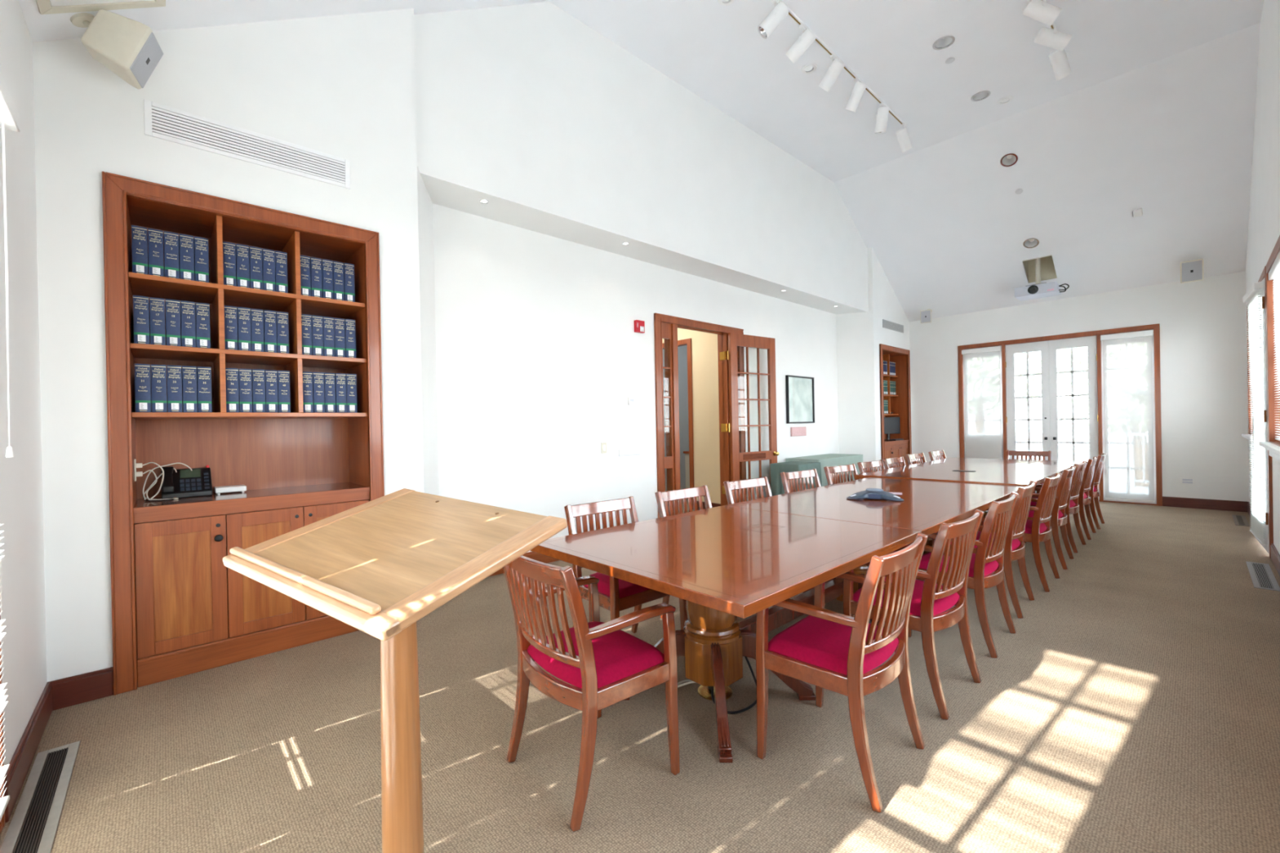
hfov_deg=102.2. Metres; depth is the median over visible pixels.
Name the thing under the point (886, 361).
book
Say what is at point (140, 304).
book
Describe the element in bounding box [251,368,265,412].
book
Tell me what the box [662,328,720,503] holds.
wall
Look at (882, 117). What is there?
track spotlight
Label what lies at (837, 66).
track spotlight
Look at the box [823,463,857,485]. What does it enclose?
armchair
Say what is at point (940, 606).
seat cushion
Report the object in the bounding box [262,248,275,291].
book
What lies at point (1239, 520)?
floor vent
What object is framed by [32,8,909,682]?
wall
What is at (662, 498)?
armchair
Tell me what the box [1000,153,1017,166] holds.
recessed light
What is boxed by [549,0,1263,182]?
ceiling
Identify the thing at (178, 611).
bookcase
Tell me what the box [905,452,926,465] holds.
armchair
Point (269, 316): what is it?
book
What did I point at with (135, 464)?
wall socket
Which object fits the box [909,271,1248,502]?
wall
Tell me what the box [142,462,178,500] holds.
cable
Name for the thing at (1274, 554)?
baseboard
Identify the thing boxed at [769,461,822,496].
covered table
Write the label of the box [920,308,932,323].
ceiling speaker
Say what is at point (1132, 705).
floor
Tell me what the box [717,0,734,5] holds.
light
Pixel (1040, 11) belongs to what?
track spotlight
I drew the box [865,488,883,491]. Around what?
speaker grille
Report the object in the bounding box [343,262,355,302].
book
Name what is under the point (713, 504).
baseboard
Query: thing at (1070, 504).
seat cushion
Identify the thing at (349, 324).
book
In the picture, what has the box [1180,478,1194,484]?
wall outlet
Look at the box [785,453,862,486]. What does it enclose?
covered table
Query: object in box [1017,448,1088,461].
ground
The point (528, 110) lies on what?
wall
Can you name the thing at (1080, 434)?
deck railing
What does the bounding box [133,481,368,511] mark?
countertop
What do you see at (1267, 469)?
window
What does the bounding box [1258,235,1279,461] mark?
window
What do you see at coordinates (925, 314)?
grille
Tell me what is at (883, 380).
book
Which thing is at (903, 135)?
track spotlight
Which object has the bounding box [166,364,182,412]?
book
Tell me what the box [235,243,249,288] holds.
book
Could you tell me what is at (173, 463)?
cable
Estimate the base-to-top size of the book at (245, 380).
0.262 m
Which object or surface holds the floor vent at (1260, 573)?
in the floor
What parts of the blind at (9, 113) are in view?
rail, pull cord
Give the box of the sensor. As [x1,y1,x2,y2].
[1132,208,1142,217]
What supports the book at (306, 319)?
on the bookcase at (178, 611)
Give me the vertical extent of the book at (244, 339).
0.262 m
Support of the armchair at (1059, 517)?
on the floor
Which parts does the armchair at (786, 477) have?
leg, crest rail, leg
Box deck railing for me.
[1016,430,1088,461]
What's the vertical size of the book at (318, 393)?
0.262 m
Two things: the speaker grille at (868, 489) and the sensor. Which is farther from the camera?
the sensor
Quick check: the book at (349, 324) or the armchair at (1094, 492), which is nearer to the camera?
the book at (349, 324)
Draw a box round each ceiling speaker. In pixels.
[70,8,163,88]
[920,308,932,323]
[1180,258,1204,283]
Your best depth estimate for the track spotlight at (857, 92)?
5.67 m
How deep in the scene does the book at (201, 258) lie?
2.95 m
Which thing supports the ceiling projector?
hanging from the mounting plate
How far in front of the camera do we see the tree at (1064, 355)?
14.44 m
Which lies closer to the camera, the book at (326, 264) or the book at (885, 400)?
the book at (326, 264)
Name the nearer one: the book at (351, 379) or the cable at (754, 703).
the cable at (754, 703)
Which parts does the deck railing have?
handrail, post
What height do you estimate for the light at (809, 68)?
0.096 m
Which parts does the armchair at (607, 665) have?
leg, crest rail, rail, armrest, leg, leg, seat frame, armrest, leg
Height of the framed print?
0.748 m
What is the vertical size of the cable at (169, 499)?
0.007 m
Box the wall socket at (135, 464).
[133,458,142,481]
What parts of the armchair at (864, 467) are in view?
leg, crest rail, leg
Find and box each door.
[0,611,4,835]
[653,312,778,518]
[957,323,1162,506]
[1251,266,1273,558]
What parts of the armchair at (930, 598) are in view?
leg, armrest, seat frame, armrest, leg, rail, crest rail, leg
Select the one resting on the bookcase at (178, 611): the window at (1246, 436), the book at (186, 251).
the book at (186, 251)
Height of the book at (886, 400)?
0.262 m
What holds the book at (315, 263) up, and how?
on the bookcase at (178, 611)
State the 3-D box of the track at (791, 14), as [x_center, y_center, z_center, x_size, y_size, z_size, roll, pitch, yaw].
[2.175,-3.832,5.496,3.380,0.026,0.036,-1,0,-43]
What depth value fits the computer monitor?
9.84 m
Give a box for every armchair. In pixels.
[502,555,679,831]
[564,496,687,633]
[654,484,756,618]
[723,476,774,606]
[755,532,928,813]
[780,468,821,493]
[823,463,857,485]
[843,509,984,719]
[857,459,885,473]
[882,456,906,469]
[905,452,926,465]
[907,492,1018,657]
[928,449,946,461]
[942,480,1036,618]
[977,472,1062,591]
[1005,449,1051,490]
[1014,465,1075,569]
[1030,460,1087,553]
[1036,456,1097,539]
[1071,453,1106,529]
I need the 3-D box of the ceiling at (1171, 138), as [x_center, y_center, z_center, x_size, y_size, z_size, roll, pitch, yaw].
[5.648,-2.995,7.522,2.842,1.913,4.492,-1,0,-43]
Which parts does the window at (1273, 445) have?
sill, casing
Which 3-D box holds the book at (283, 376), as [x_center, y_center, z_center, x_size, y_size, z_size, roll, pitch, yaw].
[-2.271,-0.215,3.275,0.060,0.262,0.186,-1,0,-43]
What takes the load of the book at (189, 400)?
on the bookcase at (178, 611)
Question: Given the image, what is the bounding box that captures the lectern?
[222,488,567,852]
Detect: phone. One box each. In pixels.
[160,465,212,498]
[846,488,903,501]
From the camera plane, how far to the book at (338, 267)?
3.42 m
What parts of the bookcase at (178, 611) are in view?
panel, cabinet door, door panel, knob, panel, panel, shelf, shelf, shelf, rail, cabinet door, door panel, door panel, cabinet door, panel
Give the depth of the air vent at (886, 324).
9.48 m
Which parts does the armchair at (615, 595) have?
leg, crest rail, leg, seat frame, leg, leg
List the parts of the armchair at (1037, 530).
seat frame, armrest, armrest, leg, rail, leg, crest rail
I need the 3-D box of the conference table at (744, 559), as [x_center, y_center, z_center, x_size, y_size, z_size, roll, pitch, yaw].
[1.343,0.914,3.419,3.938,0.760,1.280,-1,0,-43]
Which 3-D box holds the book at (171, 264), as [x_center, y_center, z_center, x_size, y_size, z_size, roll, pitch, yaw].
[-2.658,-0.946,2.931,0.060,0.262,0.186,-1,0,-43]
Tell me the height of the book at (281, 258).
0.262 m
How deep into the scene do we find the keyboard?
9.65 m
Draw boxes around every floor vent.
[0,741,80,852]
[1231,515,1249,526]
[1245,561,1279,591]
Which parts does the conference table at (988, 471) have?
table cable slot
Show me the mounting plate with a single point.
(1047, 268)
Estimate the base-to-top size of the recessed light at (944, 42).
0.141 m
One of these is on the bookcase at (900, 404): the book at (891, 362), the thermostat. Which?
the book at (891, 362)
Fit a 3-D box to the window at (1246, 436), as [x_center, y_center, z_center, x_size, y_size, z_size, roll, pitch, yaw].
[7.189,-0.632,5.999,1.680,1.730,0.215,-1,0,-43]
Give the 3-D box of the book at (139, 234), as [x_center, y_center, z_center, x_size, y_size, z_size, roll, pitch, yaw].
[-2.751,-0.944,2.843,0.060,0.262,0.186,-1,0,-43]
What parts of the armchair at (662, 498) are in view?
leg, crest rail, leg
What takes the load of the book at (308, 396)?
on the bookcase at (178, 611)
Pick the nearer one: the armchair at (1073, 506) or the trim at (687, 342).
the armchair at (1073, 506)
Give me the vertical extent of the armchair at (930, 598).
0.875 m
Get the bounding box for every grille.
[129,31,163,88]
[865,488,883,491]
[920,310,930,322]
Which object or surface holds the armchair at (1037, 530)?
on the floor
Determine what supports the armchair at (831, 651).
on the floor
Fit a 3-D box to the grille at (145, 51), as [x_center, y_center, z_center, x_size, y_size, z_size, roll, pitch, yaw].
[-2.461,-1.827,2.579,0.089,0.206,0.163,-1,0,-29]
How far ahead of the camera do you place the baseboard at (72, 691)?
2.58 m
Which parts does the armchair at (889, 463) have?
leg, crest rail, leg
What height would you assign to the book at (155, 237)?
0.262 m
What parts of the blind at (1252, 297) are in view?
ladder cord, rail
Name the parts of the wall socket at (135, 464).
plate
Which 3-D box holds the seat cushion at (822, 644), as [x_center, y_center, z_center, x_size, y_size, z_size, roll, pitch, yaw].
[0.794,0.856,2.092,0.400,0.062,0.468,-1,0,45]
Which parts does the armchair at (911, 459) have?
leg, crest rail, leg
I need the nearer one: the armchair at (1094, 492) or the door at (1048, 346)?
the armchair at (1094, 492)
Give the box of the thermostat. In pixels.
[627,397,635,404]
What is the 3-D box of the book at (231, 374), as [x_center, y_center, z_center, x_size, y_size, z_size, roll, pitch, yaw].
[-2.458,-0.211,3.103,0.060,0.262,0.186,-1,0,-43]
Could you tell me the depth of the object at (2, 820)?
1.76 m
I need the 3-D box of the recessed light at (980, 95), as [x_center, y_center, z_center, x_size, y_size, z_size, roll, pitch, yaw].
[3.997,-3.946,6.063,0.196,0.141,0.196,-1,0,-43]
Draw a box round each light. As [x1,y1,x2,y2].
[479,199,488,204]
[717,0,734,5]
[800,62,817,73]
[932,35,955,49]
[970,90,991,101]
[996,95,1013,104]
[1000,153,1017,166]
[1022,237,1039,248]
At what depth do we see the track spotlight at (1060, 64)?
5.20 m
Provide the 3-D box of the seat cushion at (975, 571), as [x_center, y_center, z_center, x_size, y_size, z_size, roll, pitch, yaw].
[1.963,0.830,3.200,0.468,0.062,0.400,-1,0,-44]
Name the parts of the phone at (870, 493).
panel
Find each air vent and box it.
[143,98,350,189]
[882,319,903,333]
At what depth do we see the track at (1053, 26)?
4.97 m
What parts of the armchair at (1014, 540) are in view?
seat frame, leg, rail, leg, crest rail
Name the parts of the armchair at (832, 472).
leg, crest rail, leg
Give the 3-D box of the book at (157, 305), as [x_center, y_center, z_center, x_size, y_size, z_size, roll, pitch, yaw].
[-2.698,-0.571,2.890,0.060,0.262,0.186,-1,0,-43]
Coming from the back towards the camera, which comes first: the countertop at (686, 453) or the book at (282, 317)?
the countertop at (686, 453)
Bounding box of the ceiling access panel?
[35,0,165,14]
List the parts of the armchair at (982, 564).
leg, leg, armrest, seat frame, leg, rail, crest rail, leg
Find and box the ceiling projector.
[1014,257,1069,301]
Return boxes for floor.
[0,498,1279,852]
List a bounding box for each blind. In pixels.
[0,71,20,821]
[1242,281,1266,545]
[1268,250,1279,440]
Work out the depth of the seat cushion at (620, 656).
1.92 m
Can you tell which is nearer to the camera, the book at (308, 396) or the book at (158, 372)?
the book at (158, 372)
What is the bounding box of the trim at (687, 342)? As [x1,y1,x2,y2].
[662,337,693,509]
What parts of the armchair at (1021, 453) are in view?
leg, crest rail, leg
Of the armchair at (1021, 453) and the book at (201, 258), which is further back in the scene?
the armchair at (1021, 453)
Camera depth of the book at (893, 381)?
9.97 m
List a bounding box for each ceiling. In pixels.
[18,0,550,41]
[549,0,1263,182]
[834,22,1260,321]
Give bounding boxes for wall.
[0,0,47,765]
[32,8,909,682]
[413,1,868,314]
[432,203,838,552]
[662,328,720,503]
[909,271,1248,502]
[1245,0,1279,554]
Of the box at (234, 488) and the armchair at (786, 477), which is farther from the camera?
the armchair at (786, 477)
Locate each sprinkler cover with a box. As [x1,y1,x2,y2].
[944,57,955,63]
[1014,187,1023,194]
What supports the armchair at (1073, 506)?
on the floor
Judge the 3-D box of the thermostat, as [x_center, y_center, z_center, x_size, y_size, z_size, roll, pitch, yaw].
[-0.097,-0.285,5.808,0.085,0.085,0.024,-1,0,-43]
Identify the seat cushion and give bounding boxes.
[527,621,664,688]
[584,572,650,598]
[768,615,898,675]
[853,576,959,616]
[919,551,998,577]
[950,531,1020,550]
[995,519,1046,533]
[1027,506,1062,519]
[1030,497,1075,507]
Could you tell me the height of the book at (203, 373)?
0.262 m
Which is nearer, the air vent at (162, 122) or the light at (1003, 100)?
the air vent at (162, 122)
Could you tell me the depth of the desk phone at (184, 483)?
3.12 m
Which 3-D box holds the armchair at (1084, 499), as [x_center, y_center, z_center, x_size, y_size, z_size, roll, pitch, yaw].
[4.862,0.784,5.868,0.548,0.875,0.502,-1,0,-44]
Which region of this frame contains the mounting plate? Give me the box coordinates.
[1022,254,1057,283]
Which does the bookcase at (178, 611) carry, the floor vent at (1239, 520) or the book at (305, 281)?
the book at (305, 281)
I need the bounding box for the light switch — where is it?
[600,442,606,453]
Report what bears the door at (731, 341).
in the wall at (540, 357)
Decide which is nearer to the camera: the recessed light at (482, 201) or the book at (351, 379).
the book at (351, 379)
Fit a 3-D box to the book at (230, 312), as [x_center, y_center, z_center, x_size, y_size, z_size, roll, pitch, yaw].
[-2.466,-0.576,3.102,0.060,0.262,0.186,-1,0,-43]
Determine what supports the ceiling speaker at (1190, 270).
attached to the ceiling at (1171, 138)
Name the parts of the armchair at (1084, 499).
leg, seat frame, leg, crest rail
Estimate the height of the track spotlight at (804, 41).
0.299 m
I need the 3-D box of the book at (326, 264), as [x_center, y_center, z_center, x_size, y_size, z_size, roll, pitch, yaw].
[-2.102,-0.958,3.444,0.060,0.262,0.186,-1,0,-43]
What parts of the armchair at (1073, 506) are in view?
seat frame, leg, rail, leg, crest rail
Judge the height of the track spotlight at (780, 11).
0.316 m
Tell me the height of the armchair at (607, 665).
0.875 m
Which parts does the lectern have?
post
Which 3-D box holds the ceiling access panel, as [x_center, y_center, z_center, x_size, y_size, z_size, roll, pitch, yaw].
[-2.444,-2.022,2.349,0.429,0.272,0.410,-1,0,-43]
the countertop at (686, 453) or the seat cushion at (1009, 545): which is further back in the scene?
the countertop at (686, 453)
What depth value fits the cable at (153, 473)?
2.99 m
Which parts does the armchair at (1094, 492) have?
leg, seat frame, leg, crest rail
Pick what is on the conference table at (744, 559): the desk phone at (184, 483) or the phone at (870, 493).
the phone at (870, 493)
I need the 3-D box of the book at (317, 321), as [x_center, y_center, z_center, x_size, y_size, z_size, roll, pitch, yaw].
[-2.140,-0.584,3.400,0.060,0.262,0.186,-1,0,-43]
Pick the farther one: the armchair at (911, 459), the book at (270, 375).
the armchair at (911, 459)
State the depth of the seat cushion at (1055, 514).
4.64 m
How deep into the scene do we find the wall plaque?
8.20 m
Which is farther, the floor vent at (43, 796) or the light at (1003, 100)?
the light at (1003, 100)
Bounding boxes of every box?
[213,484,246,494]
[697,684,732,700]
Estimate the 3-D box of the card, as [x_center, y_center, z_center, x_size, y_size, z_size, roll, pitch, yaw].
[1.921,0.519,4.004,0.200,0.004,0.130,-1,0,27]
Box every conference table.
[530,476,1026,763]
[854,457,1082,542]
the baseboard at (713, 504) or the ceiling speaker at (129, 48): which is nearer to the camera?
the ceiling speaker at (129, 48)
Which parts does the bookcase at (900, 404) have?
door panel, cabinet door, shelf, shelf, shelf, panel, cabinet door, door panel, panel, rail, cabinet door, door panel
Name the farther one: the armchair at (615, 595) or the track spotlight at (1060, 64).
the track spotlight at (1060, 64)
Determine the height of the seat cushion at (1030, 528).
0.062 m
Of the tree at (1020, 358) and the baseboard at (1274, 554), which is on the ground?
the tree at (1020, 358)
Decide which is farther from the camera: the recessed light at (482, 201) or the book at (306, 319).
the recessed light at (482, 201)
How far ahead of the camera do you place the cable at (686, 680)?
2.56 m
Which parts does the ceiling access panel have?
panel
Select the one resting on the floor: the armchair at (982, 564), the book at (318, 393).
the armchair at (982, 564)
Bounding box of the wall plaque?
[790,426,806,436]
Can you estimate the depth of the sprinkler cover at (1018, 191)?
7.20 m
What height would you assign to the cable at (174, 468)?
0.180 m
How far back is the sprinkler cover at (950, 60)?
5.44 m
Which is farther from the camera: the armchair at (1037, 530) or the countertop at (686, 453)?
the countertop at (686, 453)
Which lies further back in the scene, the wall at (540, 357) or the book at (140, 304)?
the wall at (540, 357)
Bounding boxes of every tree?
[1014,352,1062,406]
[1039,346,1088,432]
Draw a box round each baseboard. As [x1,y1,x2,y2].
[4,681,52,822]
[49,551,559,711]
[696,501,720,510]
[1162,496,1248,511]
[1247,502,1279,576]
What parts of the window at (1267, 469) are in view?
glass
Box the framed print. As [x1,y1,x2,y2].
[785,374,814,423]
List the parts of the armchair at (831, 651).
leg, armrest, leg, seat frame, armrest, leg, rail, crest rail, leg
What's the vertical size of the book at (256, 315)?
0.262 m
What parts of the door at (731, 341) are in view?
hinge plate, hinge plate, hinge plate, push plate, knob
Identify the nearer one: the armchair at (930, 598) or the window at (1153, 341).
the armchair at (930, 598)
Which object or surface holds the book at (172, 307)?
on the bookcase at (178, 611)
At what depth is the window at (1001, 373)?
8.99 m
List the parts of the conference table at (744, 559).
leg, leg, leg, leg, leg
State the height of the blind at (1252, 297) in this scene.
2.465 m
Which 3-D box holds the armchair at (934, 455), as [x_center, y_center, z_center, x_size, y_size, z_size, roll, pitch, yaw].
[4.487,0.787,7.394,0.548,0.875,0.502,-1,0,-41]
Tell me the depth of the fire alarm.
5.86 m
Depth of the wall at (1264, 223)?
4.71 m
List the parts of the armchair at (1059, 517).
armrest, seat frame, armrest, leg, rail, leg, crest rail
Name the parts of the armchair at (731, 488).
leg, crest rail, leg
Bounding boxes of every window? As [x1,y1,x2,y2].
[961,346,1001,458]
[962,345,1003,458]
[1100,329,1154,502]
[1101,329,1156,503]
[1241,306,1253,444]
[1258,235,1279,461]
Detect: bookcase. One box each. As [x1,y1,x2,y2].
[102,171,384,695]
[879,343,911,466]
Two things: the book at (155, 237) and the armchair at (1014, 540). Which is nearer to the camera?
the book at (155, 237)
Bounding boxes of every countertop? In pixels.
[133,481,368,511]
[683,450,689,488]
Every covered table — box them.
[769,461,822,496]
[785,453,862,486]
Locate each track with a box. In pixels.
[777,0,906,127]
[1044,0,1057,30]
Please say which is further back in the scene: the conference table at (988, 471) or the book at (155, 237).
the conference table at (988, 471)
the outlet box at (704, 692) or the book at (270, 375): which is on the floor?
the outlet box at (704, 692)
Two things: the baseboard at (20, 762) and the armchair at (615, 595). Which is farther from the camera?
the armchair at (615, 595)
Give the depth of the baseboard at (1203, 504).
7.22 m
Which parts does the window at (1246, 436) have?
sill, casing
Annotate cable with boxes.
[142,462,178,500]
[142,462,192,500]
[142,467,177,499]
[142,470,168,500]
[144,498,173,501]
[677,679,695,687]
[711,656,756,714]
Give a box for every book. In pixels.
[131,225,148,274]
[133,295,150,344]
[134,363,151,412]
[147,227,164,276]
[149,297,165,345]
[151,364,167,412]
[164,231,179,278]
[164,298,181,346]
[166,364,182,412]
[178,233,194,280]
[180,300,195,347]
[181,365,197,412]
[193,236,208,282]
[195,302,210,348]
[196,366,212,412]
[222,241,236,286]
[224,305,237,350]
[225,368,239,412]
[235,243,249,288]
[236,306,251,351]
[238,368,252,412]
[248,245,262,289]
[250,308,264,351]
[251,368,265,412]
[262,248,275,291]
[263,310,276,352]
[264,369,278,412]
[275,250,288,293]
[275,311,288,353]
[277,370,290,412]
[300,254,311,296]
[301,314,312,355]
[302,371,313,412]
[310,257,322,297]
[311,315,324,355]
[312,372,324,412]
[321,258,333,299]
[323,316,334,356]
[324,372,335,413]
[333,261,344,300]
[333,317,345,357]
[334,373,346,413]
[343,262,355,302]
[344,319,355,358]
[346,373,357,413]
[883,380,884,394]
[884,400,886,413]
[885,360,887,374]
[886,400,888,413]
[891,361,893,375]
[893,362,895,375]
[893,381,894,395]
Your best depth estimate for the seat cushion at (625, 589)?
2.79 m
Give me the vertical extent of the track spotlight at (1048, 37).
0.286 m
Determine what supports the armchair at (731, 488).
on the floor
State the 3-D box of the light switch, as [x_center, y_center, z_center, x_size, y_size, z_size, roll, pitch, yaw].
[-0.385,0.230,5.540,0.070,0.115,0.014,-1,0,-43]
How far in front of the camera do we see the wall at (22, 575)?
2.14 m
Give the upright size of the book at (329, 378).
0.262 m
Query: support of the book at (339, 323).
on the bookcase at (178, 611)
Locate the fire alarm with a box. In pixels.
[634,320,644,333]
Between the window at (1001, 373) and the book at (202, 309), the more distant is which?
the window at (1001, 373)
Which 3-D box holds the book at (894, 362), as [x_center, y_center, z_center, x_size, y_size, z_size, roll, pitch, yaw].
[4.889,-1.113,10.081,0.060,0.262,0.171,-1,0,-43]
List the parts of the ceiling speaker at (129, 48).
mount plate, bracket arm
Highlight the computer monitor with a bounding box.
[884,417,900,439]
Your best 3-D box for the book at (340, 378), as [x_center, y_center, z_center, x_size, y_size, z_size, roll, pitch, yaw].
[-2.039,-0.221,3.487,0.060,0.262,0.186,-1,0,-43]
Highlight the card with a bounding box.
[889,492,902,495]
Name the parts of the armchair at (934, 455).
leg, crest rail, leg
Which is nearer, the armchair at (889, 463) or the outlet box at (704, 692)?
the outlet box at (704, 692)
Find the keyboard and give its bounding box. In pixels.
[888,438,903,440]
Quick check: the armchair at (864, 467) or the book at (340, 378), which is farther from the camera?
the armchair at (864, 467)
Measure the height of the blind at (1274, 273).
1.495 m
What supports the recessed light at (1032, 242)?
in the ceiling at (1171, 138)
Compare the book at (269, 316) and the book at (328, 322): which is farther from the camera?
the book at (328, 322)
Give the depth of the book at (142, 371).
2.78 m
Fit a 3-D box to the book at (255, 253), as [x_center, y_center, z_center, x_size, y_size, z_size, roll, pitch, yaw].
[-2.379,-0.952,3.187,0.060,0.262,0.186,-1,0,-43]
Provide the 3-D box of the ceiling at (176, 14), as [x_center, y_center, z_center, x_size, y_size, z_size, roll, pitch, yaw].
[-0.394,-2.861,1.933,3.041,1.914,4.492,-1,0,-43]
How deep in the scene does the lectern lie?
1.08 m
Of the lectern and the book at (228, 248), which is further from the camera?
the book at (228, 248)
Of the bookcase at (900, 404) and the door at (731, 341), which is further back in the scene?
the bookcase at (900, 404)
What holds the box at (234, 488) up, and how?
on the bookcase at (178, 611)
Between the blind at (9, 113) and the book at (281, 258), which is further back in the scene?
the book at (281, 258)
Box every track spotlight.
[757,0,788,39]
[785,23,815,63]
[818,54,844,91]
[844,77,866,111]
[874,102,888,133]
[895,123,912,152]
[1022,0,1062,26]
[1034,24,1071,50]
[1048,48,1071,80]
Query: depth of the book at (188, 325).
2.91 m

